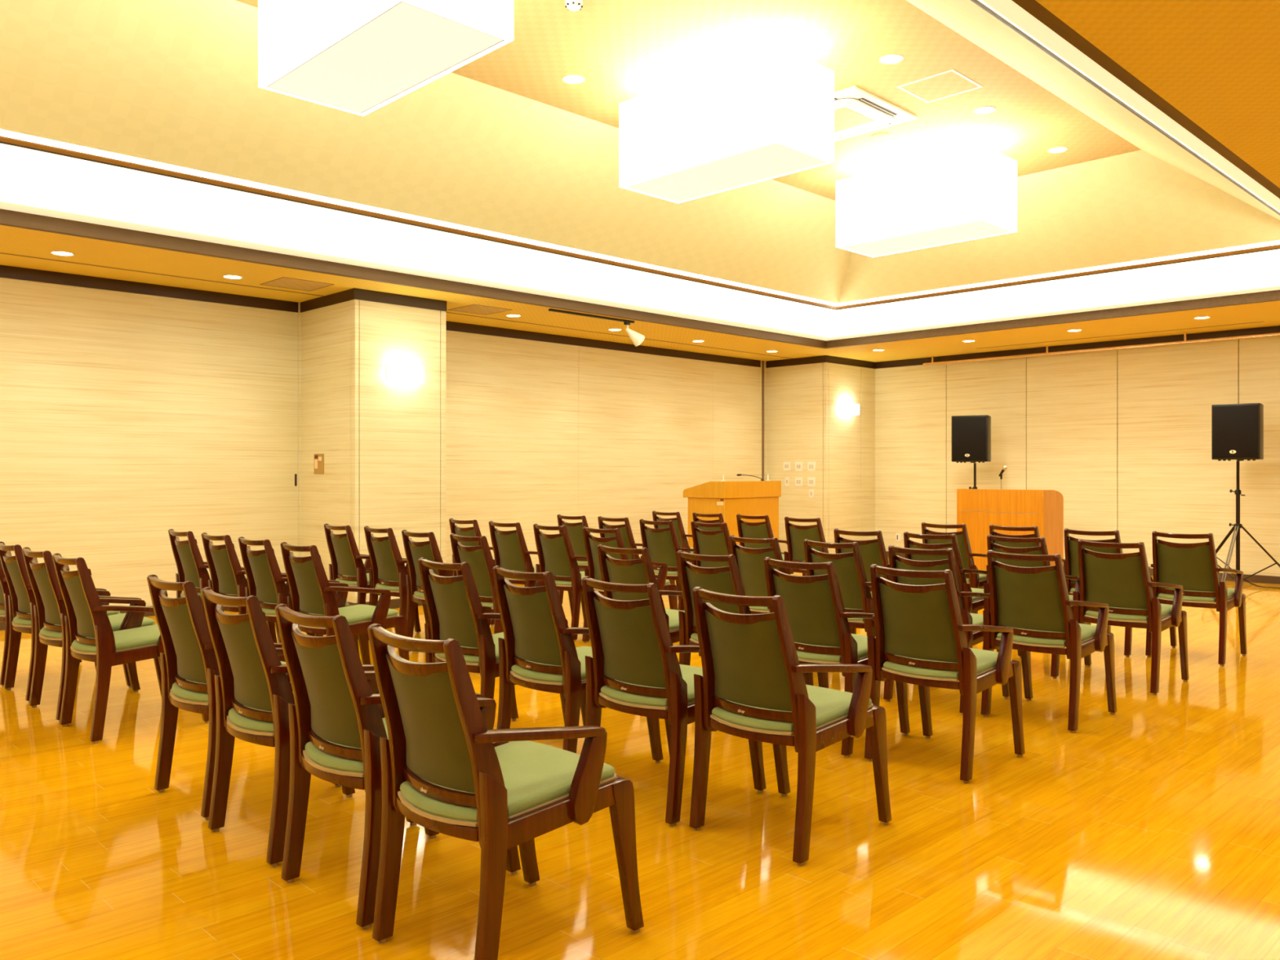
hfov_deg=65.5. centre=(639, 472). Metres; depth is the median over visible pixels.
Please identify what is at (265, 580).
armchair
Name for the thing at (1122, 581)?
armchair
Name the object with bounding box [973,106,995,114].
recessed light
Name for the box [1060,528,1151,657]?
armchair
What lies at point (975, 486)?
speaker stand
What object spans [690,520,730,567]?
armchair
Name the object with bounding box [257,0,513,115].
pendant lamp
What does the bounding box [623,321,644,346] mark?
spotlight
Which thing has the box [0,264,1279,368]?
trim
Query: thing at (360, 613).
seat cushion
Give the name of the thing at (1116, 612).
seat cushion
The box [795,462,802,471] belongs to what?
wall switch
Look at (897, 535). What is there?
wall outlet
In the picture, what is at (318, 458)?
plate
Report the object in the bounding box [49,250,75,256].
recessed light
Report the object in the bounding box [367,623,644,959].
armchair
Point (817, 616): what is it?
armchair
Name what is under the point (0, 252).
trim
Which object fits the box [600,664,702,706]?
seat cushion
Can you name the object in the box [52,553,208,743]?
armchair
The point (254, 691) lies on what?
armchair
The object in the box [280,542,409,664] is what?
armchair
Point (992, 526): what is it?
armchair
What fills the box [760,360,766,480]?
trim
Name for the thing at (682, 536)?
armchair
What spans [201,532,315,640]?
armchair
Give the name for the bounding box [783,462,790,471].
wall switch
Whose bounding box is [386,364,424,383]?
wall sconce
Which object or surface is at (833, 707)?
seat cushion
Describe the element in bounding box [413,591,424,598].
seat cushion
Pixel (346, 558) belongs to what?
armchair
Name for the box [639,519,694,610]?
armchair
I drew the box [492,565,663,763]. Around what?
armchair
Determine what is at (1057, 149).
recessed light
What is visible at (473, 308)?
ceiling hatch
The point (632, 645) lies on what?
armchair
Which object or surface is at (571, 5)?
smoke detector
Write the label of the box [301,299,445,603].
pillar
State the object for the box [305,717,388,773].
seat cushion
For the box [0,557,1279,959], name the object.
floor
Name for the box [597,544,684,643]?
armchair
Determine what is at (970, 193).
pendant lamp
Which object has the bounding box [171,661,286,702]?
seat cushion
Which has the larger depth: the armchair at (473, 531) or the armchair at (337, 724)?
the armchair at (473, 531)
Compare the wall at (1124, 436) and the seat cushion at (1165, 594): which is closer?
the seat cushion at (1165, 594)
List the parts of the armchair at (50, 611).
crest rail, post, leg, panel, rail, post, leg, armrest, armrest, leg, leg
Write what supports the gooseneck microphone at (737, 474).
on the lectern at (730, 499)
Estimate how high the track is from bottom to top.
0.022 m
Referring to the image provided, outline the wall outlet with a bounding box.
[895,533,900,541]
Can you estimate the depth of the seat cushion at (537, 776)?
2.65 m
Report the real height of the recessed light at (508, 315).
0.005 m
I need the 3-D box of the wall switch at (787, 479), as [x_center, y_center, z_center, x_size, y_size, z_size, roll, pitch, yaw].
[2.215,0.139,15.002,0.012,0.130,0.075,0,0,-45]
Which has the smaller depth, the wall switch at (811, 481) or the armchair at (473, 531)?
the armchair at (473, 531)
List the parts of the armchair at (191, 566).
post, leg, crest rail, panel, post, leg, armrest, leg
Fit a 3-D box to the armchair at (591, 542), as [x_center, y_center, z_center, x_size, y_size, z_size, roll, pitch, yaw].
[-0.090,0.854,7.599,0.532,0.892,0.649,0,0,45]
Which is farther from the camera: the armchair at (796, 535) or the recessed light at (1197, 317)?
the recessed light at (1197, 317)
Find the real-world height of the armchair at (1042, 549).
0.892 m
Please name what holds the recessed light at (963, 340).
in the ceiling
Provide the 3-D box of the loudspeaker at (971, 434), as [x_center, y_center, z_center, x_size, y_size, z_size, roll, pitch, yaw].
[4.507,-0.448,13.508,0.480,0.635,0.368,0,0,32]
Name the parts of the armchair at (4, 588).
rail, panel, leg, post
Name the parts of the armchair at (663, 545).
post, crest rail, panel, rail, post, leg, leg, armrest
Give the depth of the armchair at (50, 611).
5.37 m
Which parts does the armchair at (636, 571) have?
post, crest rail, panel, post, leg, armrest, seat rail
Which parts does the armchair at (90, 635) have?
crest rail, post, leg, panel, rail, post, leg, armrest, armrest, seat rail, leg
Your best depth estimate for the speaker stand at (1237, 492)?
11.24 m
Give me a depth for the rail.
12.80 m
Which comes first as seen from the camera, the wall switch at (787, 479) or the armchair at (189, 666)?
the armchair at (189, 666)
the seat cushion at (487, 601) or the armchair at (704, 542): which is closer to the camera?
the seat cushion at (487, 601)
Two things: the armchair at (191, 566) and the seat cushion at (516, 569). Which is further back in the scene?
the seat cushion at (516, 569)
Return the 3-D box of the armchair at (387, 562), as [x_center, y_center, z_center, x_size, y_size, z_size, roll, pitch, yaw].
[-1.753,0.854,7.640,0.649,0.892,0.532,0,0,-43]
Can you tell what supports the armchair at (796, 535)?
on the floor
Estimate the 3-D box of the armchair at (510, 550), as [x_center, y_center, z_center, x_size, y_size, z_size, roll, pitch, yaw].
[-0.929,0.854,8.449,0.532,0.892,0.649,0,0,44]
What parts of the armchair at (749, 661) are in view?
leg, post, crest rail, panel, rail, leg, post, leg, armrest, seat rail, leg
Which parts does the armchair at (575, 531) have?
post, leg, crest rail, panel, post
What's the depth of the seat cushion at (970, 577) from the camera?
7.97 m
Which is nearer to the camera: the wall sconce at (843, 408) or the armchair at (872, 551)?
the armchair at (872, 551)
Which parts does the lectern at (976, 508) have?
panel, panel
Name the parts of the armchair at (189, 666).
crest rail, leg, post, panel, rail, post, leg, armrest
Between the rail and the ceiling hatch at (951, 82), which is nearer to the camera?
the ceiling hatch at (951, 82)
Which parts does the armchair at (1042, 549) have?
leg, post, crest rail, panel, post, leg, armrest, leg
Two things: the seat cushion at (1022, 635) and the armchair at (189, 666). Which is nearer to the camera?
the armchair at (189, 666)
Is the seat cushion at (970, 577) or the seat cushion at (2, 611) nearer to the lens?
the seat cushion at (2, 611)
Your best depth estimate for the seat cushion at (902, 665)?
4.34 m
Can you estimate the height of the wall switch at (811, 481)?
0.136 m
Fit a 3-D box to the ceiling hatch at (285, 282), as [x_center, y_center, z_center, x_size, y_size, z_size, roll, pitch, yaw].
[-3.108,-1.704,9.029,0.480,0.003,0.480,0,0,-45]
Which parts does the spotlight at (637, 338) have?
lamp shade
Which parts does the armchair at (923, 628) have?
leg, post, crest rail, panel, rail, leg, post, leg, armrest, seat rail, leg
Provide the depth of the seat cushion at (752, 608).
6.35 m
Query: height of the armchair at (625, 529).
0.892 m
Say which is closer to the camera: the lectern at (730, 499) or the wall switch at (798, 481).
the lectern at (730, 499)
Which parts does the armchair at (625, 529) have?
post, crest rail, panel, post, leg, armrest, leg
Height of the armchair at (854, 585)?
0.892 m
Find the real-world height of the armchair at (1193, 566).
0.892 m
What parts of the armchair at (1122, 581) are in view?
leg, post, leg, crest rail, panel, rail, post, leg, armrest, seat rail, leg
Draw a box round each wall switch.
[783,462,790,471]
[785,477,789,485]
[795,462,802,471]
[795,477,802,486]
[807,462,815,471]
[807,477,815,486]
[808,488,813,497]
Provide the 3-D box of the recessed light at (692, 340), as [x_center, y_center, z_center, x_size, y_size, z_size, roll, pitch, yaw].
[0.756,-1.704,12.942,0.172,0.005,0.172,0,0,-45]
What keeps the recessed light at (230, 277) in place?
in the ceiling
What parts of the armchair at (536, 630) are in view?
post, leg, crest rail, panel, rail, post, leg, armrest, leg, seat rail, leg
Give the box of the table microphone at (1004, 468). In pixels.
[998,465,1007,489]
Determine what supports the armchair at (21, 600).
on the floor
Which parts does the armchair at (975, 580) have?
post, crest rail, panel, post, leg, armrest, seat rail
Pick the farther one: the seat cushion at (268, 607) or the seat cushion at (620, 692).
the seat cushion at (268, 607)
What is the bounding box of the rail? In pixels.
[923,332,1279,365]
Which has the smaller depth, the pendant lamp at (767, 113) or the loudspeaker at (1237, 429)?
the pendant lamp at (767, 113)
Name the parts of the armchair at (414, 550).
post, leg, crest rail, rail, panel, post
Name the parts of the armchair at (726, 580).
leg, post, rail, crest rail, panel, post, leg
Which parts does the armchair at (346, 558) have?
leg, post, crest rail, panel, rail, post, leg, armrest, leg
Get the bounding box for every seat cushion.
[0,609,4,615]
[13,610,119,625]
[40,613,155,638]
[71,624,159,652]
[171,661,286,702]
[181,586,226,596]
[228,693,293,733]
[262,600,348,614]
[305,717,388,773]
[308,604,398,623]
[335,573,388,585]
[375,581,422,591]
[400,740,614,822]
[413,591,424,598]
[436,631,504,662]
[479,595,493,607]
[504,565,536,578]
[511,646,592,682]
[555,571,599,585]
[577,560,587,564]
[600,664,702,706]
[653,566,677,574]
[665,608,684,630]
[690,633,698,641]
[711,684,871,732]
[749,606,769,610]
[795,633,875,662]
[844,608,863,621]
[883,648,998,678]
[965,569,986,582]
[969,613,983,625]
[970,587,983,600]
[996,623,1096,645]
[1085,603,1172,621]
[1158,587,1234,601]
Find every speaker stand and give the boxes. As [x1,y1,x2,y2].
[968,462,977,488]
[1215,461,1279,582]
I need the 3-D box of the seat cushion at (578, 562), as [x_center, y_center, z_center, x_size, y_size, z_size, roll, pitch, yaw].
[-0.459,0.850,9.753,0.434,0.059,0.515,0,0,44]
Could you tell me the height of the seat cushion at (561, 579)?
0.059 m
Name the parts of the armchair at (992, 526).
post, crest rail, panel, post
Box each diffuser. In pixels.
[627,142,826,201]
[841,220,1010,256]
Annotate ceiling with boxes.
[0,0,1279,362]
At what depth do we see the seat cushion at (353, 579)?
7.77 m
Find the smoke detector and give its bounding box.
[564,0,582,11]
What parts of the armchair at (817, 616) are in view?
post, crest rail, panel, rail, leg, post, leg, armrest, seat rail, leg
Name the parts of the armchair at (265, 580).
leg, post, crest rail, panel, rail, post, leg, armrest, leg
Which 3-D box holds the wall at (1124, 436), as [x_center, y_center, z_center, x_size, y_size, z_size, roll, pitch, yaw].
[7.203,-0.203,11.899,0.120,3.006,10.020,0,0,-45]
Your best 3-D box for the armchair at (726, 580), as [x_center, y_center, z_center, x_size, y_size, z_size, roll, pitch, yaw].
[0.538,0.854,5.272,0.649,0.892,0.532,0,0,-44]
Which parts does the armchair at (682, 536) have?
post, crest rail, panel, post, leg, armrest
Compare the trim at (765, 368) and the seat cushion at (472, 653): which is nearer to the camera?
the seat cushion at (472, 653)
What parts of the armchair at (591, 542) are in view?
leg, post, crest rail, panel, post, armrest, seat rail, leg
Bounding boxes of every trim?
[0,0,1279,348]
[0,252,791,358]
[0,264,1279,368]
[297,302,301,556]
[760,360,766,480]
[978,321,1262,348]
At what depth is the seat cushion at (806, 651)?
4.66 m
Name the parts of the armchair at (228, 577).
leg, crest rail, post, panel, rail, post, leg, armrest, leg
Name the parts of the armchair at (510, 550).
leg, post, crest rail, panel, post, leg, armrest, leg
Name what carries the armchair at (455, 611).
on the floor
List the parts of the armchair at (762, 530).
post, crest rail, panel, post, armrest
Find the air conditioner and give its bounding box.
[834,85,917,142]
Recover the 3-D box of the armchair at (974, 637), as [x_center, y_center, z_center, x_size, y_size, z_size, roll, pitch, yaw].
[1.733,0.854,5.666,0.532,0.892,0.649,0,0,44]
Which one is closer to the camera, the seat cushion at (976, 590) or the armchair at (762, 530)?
the seat cushion at (976, 590)
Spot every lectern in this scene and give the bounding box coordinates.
[683,480,781,563]
[956,488,1063,570]
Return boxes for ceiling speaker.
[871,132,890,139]
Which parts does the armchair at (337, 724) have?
post, leg, crest rail, panel, rail, armrest, post, leg, armrest, leg, leg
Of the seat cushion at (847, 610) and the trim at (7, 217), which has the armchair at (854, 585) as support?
the seat cushion at (847, 610)
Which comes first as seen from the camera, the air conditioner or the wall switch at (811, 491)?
the air conditioner
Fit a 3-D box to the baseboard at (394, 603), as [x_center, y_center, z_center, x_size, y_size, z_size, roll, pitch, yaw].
[-3.338,1.255,9.308,18.525,0.090,1.114,0,0,-45]
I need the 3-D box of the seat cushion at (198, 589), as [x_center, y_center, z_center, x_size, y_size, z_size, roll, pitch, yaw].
[-3.050,0.850,7.254,0.515,0.059,0.434,0,0,-45]
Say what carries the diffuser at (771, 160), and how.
attached to the pendant lamp at (767, 113)
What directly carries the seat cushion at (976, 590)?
on the armchair at (973, 604)
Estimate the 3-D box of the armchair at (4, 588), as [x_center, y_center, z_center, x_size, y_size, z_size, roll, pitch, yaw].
[-3.864,0.854,6.376,0.532,0.892,0.649,0,0,45]
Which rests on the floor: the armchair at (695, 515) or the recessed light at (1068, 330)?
the armchair at (695, 515)
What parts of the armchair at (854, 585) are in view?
post, crest rail, panel, leg, rail, post, armrest, leg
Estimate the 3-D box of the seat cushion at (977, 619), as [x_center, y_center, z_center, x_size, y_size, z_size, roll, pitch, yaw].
[1.737,0.850,5.670,0.434,0.059,0.515,0,0,44]
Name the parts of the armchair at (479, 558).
post, crest rail, panel, rail, post, leg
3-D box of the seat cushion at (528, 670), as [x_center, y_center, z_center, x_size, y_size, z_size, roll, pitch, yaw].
[-0.294,0.850,4.421,0.515,0.059,0.434,0,0,-44]
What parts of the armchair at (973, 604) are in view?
post, crest rail, panel, post, leg, armrest, seat rail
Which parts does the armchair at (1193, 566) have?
leg, post, leg, crest rail, rail, panel, post, leg, armrest, seat rail, leg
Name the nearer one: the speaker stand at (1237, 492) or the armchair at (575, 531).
the armchair at (575, 531)
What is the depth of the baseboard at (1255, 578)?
11.76 m
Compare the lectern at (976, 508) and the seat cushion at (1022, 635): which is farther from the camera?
the lectern at (976, 508)
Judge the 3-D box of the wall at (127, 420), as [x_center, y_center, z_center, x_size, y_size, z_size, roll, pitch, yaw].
[-4.285,-0.203,9.239,17.080,3.006,0.123,0,0,-45]
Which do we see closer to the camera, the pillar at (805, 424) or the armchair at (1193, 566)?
the armchair at (1193, 566)
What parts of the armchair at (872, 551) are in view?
post, crest rail, panel, post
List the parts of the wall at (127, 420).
finger pull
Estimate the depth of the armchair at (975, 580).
7.97 m
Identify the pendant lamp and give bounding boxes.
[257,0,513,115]
[619,43,834,203]
[835,142,1017,257]
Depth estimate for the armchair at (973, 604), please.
6.69 m
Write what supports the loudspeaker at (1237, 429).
on the speaker stand at (1237, 492)
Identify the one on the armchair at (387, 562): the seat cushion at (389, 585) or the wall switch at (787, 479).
the seat cushion at (389, 585)
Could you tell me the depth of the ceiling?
8.04 m
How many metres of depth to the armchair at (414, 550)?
7.05 m
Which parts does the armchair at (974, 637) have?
leg, post, crest rail, panel, post, leg, armrest, seat rail, leg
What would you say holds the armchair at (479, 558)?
on the floor
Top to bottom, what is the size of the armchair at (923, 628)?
0.892 m
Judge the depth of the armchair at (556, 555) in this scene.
7.75 m
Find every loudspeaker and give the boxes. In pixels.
[951,414,991,462]
[1211,403,1263,461]
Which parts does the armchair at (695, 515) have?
post, crest rail, panel, post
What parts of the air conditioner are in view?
louver blade, louver blade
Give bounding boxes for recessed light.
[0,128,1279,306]
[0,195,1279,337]
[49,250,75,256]
[222,275,243,279]
[505,314,521,317]
[561,75,585,84]
[608,328,622,330]
[692,340,704,342]
[879,53,903,64]
[961,340,975,342]
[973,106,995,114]
[1047,146,1067,153]
[1066,329,1082,331]
[1193,316,1210,319]
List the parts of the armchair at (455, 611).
leg, post, crest rail, panel, rail, armrest, post, leg, armrest, seat rail, leg, leg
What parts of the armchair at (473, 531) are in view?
post, leg, crest rail, panel, post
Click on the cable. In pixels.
(1216, 557)
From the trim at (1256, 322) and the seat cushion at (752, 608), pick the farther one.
the trim at (1256, 322)
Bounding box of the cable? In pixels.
[1216,556,1279,588]
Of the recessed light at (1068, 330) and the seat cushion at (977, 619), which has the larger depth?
the recessed light at (1068, 330)
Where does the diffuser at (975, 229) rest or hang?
attached to the pendant lamp at (970, 193)
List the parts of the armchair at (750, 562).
post, crest rail, panel, post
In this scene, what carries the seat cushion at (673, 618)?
on the armchair at (636, 571)
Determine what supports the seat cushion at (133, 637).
on the armchair at (90, 635)
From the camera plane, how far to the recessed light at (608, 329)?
11.87 m
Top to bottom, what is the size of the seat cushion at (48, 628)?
0.059 m
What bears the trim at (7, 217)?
attached to the ceiling
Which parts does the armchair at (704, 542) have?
post, crest rail, panel, post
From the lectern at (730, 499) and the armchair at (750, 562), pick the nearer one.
the armchair at (750, 562)
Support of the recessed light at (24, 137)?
in the ceiling
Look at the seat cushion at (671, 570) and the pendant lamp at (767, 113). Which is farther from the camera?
the seat cushion at (671, 570)
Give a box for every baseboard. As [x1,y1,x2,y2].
[0,552,784,630]
[885,551,1279,584]
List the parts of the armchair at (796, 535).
leg, post, rail, crest rail, panel, post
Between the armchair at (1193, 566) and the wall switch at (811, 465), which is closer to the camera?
the armchair at (1193, 566)
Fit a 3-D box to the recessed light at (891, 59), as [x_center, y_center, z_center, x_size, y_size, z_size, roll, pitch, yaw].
[1.808,-2.970,7.162,0.176,0.005,0.176,0,0,-45]
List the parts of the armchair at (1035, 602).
leg, post, crest rail, leg, panel, rail, post, leg, armrest, seat rail, leg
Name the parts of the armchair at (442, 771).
post, leg, crest rail, panel, rail, armrest, post, leg, leg, armrest, seat rail, leg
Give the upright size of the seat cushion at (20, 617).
0.059 m
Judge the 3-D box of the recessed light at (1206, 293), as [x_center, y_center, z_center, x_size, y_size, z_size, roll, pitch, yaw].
[-0.383,-1.863,6.324,14.550,0.035,6.385,0,0,-45]
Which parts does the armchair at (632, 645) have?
leg, post, crest rail, panel, rail, post, leg, leg, armrest, seat rail, leg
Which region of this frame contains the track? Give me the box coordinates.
[548,308,634,323]
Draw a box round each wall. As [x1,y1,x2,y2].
[0,277,759,606]
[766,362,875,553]
[875,335,1279,576]
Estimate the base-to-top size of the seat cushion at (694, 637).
0.059 m
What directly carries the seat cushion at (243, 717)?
on the armchair at (254, 691)
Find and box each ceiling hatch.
[259,276,334,291]
[447,304,512,315]
[896,69,982,102]
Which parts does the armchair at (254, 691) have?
leg, post, crest rail, panel, rail, armrest, post, leg, armrest, leg, leg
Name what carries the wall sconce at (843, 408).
attached to the pillar at (805, 424)
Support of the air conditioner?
attached to the ceiling
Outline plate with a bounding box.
[314,453,324,474]
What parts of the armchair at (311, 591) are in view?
leg, post, crest rail, panel, rail, armrest, post, leg, armrest, leg, seat rail, leg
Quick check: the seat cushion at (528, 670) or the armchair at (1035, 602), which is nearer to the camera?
the seat cushion at (528, 670)
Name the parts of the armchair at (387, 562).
leg, post, crest rail, panel, rail, post, leg, armrest, leg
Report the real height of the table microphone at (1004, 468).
0.302 m
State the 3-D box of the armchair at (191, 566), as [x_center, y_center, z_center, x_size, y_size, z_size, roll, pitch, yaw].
[-3.054,0.854,7.249,0.649,0.892,0.532,0,0,-45]
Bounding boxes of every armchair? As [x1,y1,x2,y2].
[0,541,131,702]
[0,559,96,686]
[22,546,161,721]
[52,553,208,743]
[146,573,341,819]
[168,528,277,642]
[200,586,416,866]
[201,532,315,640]
[238,536,359,662]
[275,603,520,928]
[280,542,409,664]
[324,523,421,639]
[364,525,444,641]
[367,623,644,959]
[401,529,453,651]
[417,557,565,724]
[448,518,526,586]
[449,533,545,634]
[488,520,573,626]
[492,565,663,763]
[533,523,599,641]
[556,514,590,604]
[582,526,677,643]
[582,576,766,826]
[597,515,675,584]
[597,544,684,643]
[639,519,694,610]
[652,511,693,562]
[676,550,813,685]
[688,586,891,866]
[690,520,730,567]
[692,512,724,553]
[728,535,801,613]
[736,514,807,576]
[764,556,910,757]
[783,516,828,574]
[804,538,875,636]
[833,528,890,599]
[864,564,1025,783]
[883,545,1009,715]
[903,531,998,652]
[921,522,987,613]
[981,550,1116,733]
[982,534,1091,678]
[986,524,1065,582]
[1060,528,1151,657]
[1072,538,1189,695]
[1145,530,1247,666]
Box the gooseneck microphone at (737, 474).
[737,474,764,480]
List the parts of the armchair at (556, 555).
leg, post, crest rail, panel, rail, post, leg, armrest, leg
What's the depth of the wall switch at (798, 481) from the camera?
14.85 m
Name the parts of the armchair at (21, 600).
crest rail, post, leg, panel, rail, post, leg, armrest, leg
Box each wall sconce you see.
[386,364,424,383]
[838,403,859,414]
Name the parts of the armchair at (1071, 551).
post, rail, crest rail, panel, post, leg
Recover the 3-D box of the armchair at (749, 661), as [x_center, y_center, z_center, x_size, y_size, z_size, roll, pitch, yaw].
[0.530,0.854,3.625,0.532,0.892,0.649,0,0,45]

